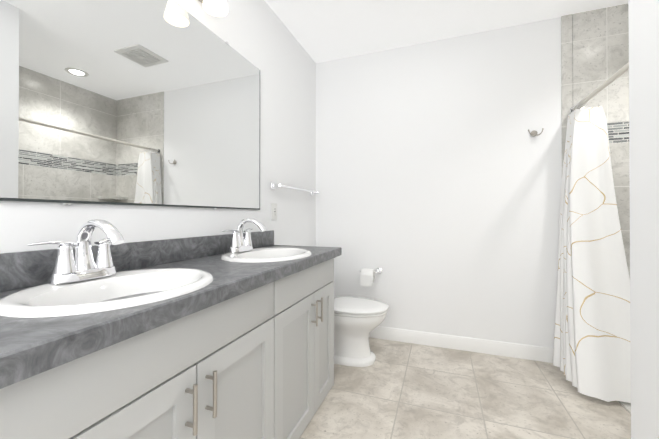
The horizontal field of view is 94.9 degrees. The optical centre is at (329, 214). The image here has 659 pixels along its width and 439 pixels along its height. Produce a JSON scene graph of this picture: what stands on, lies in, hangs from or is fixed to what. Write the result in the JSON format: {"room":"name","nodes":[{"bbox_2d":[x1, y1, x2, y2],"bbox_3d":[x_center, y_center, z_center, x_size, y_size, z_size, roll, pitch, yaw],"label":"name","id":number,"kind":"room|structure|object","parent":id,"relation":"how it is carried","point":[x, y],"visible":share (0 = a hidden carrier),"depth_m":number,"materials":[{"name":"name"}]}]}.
{"room":"bathroom","nodes":[
{"label":"bathroom","id":0,"kind":"room"},
{"bbox_2d":[0,0,315,252],"bbox_3d":[-0.911,-0.186,0.859,0.100,2.500,4.460,0,0,20],"label":"wall","id":1,"kind":"structure","parent":0,"point":[258,34],"depth_m":1.98,"materials":[{"name":"white paint"}]},
{"bbox_2d":[0,0,259,209],"bbox_3d":[-0.737,-0.486,1.171,0.009,0.917,1.662,0,0,20],"label":"mirror","id":2,"kind":"object","parent":1,"relation":"attached to","point":[138,102],"visible":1,"depth_m":1.11,"materials":[{"name":"clear glass"}]},
{"bbox_2d":[0,230,275,285],"bbox_3d":[-0.711,0.157,1.219,0.020,0.100,1.860,0,0,20],"label":"backsplash","id":3,"kind":"structure","parent":1,"relation":"attached to","point":[25,266],"depth_m":1.19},
{"bbox_2d":[199,0,227,16],"bbox_3d":[-0.631,-1.049,1.215,0.180,0.198,0.710,0,0,20],"label":"sconce","id":4,"kind":"object","parent":1,"relation":"attached to","point":[217,8],"visible":1,"depth_m":1.43,"materials":[{"name":"white glass"}]},
{"bbox_2d":[271,203,276,219],"bbox_3d":[-0.386,-0.018,2.125,0.008,0.116,0.072,0,0,20],"label":"electrical outlet","id":5,"kind":"object","parent":1,"relation":"attached to","point":[273,211],"visible":1,"depth_m":2.11,"materials":[{"name":"white plastic"}]},
{"bbox_2d":[271,182,318,195],"bbox_3d":[-0.246,-0.196,2.410,0.073,0.048,0.728,0,0,20],"label":"towel rail","id":6,"kind":"object","parent":1,"relation":"attached to","point":[273,185],"visible":1,"depth_m":2.24,"materials":[{"name":"silver metal"}]},
{"bbox_2d":[265,0,627,62],"bbox_3d":[0.408,-1.464,0.382,2.910,0.050,4.460,0,0,20],"label":"ceiling","id":7,"kind":"structure","parent":0,"point":[323,30],"depth_m":2.21,"materials":[{"name":"white paint"}]},
{"bbox_2d":[299,337,630,438],"bbox_3d":[0.408,1.086,0.366,2.910,0.050,4.460,0,0,20],"label":"floor","id":8,"kind":"structure","parent":0,"point":[399,390],"depth_m":1.72,"materials":[{"name":"tile"}]},
{"bbox_2d":[0,254,341,438],"bbox_3d":[-0.488,0.659,1.125,0.503,0.815,1.820,0,0,20],"label":"bathroom vanity","id":9,"kind":"object","parent":8,"relation":"on","point":[227,336],"depth_m":0.85,"materials":[{"name":"grey wood"}]},
{"bbox_2d":[0,247,341,377],"bbox_3d":[-0.482,0.230,1.134,0.508,0.048,1.860,0,0,20],"label":"countertop","id":10,"kind":"structure","parent":9,"relation":"on","point":[22,344],"depth_m":0.58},
{"bbox_2d":[28,219,131,281],"bbox_3d":[-0.667,0.102,0.874,0.178,0.174,0.248,0,0,20],"label":"faucet","id":11,"kind":"object","parent":10,"relation":"on","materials":[{"name":"silver metal"}]},
{"bbox_2d":[0,262,247,329],"bbox_3d":[-0.566,0.269,0.836,0.424,0.162,0.500,0,0,20],"label":"sink","id":12,"kind":"object","parent":10,"relation":"in","point":[66,305],"depth_m":0.81,"materials":[{"name":"white ceramic"}]},
{"bbox_2d":[222,218,267,249],"bbox_3d":[-0.409,0.106,1.573,0.178,0.174,0.248,0,0,20],"label":"faucet","id":13,"kind":"object","parent":10,"relation":"on","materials":[{"name":"silver metal"}]},
{"bbox_2d":[196,246,327,265],"bbox_3d":[-0.309,0.274,1.536,0.424,0.162,0.500,0,0,20],"label":"sink","id":14,"kind":"object","parent":10,"relation":"in","point":[277,255],"depth_m":1.55,"materials":[{"name":"white ceramic"}]},
{"bbox_2d":[334,296,388,366],"bbox_3d":[0.075,0.683,2.297,0.738,0.780,0.450,0,0,20],"label":"toilet","id":15,"kind":"object","parent":8,"relation":"on","point":[357,320],"visible":0.48,"depth_m":2.16,"materials":[{"name":"white ceramic"}]},
{"bbox_2d":[618,401,630,413],"bbox_3d":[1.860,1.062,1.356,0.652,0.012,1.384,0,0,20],"label":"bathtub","id":16,"kind":"object","parent":8,"relation":"on","point":[626,406],"depth_m":1.67,"materials":[{"name":"ceramic"}]},
{"bbox_2d":[316,17,619,347],"bbox_3d":[1.207,-0.176,2.403,2.810,2.500,0.100,0,0,20],"label":"wall","id":17,"kind":"structure","parent":0,"point":[438,178],"depth_m":2.44,"materials":[{"name":"white paint"}]},
{"bbox_2d":[359,268,381,286],"bbox_3d":[0.347,0.535,2.592,0.182,0.139,0.128,0,0,20],"label":"toilet paper holder","id":18,"kind":"object","parent":17,"relation":"attached to","point":[367,277],"visible":1,"depth_m":2.55,"materials":[{"name":"white paper"}]},
{"bbox_2d":[369,326,553,362],"bbox_3d":[0.770,1.023,2.495,1.920,0.103,0.014,0,0,20],"label":"baseboard","id":19,"kind":"structure","parent":17,"relation":"attached to","point":[524,351],"depth_m":2.38,"materials":[{"name":"white"}]},
{"bbox_2d":[528,128,543,136],"bbox_3d":[1.505,-0.596,2.215,0.100,0.048,0.051,0,0,20],"label":"hook","id":20,"kind":"object","parent":17,"relation":"attached to","point":[533,133],"visible":1,"depth_m":2.22,"materials":[{"name":"silver metal"}]},
{"bbox_2d":[561,4,629,276],"bbox_3d":[1.802,-0.182,1.385,0.790,2.500,1.399,0,0,20],"label":"shower wall tile","id":21,"kind":"structure","parent":17,"relation":"attached to","point":[595,42],"depth_m":2.09,"materials":[{"name":"tile"}]},
{"bbox_2d":[553,62,630,402],"bbox_3d":[1.522,0.136,1.486,0.379,1.808,1.380,0,0,20],"label":"shower curtain","id":22,"kind":"object","parent":21,"relation":"attached to","point":[592,351],"visible":0.96,"depth_m":1.92,"materials":[{"name":"white fabric"}]},
{"bbox_2d":[628,0,658,438],"bbox_3d":[0.975,-0.195,-0.633,1.150,2.500,2.960,0,0,20],"label":"wall","id":23,"kind":"structure","parent":0,"point":[644,150],"depth_m":0.88,"materials":[{"name":"white paint"}]}
]}

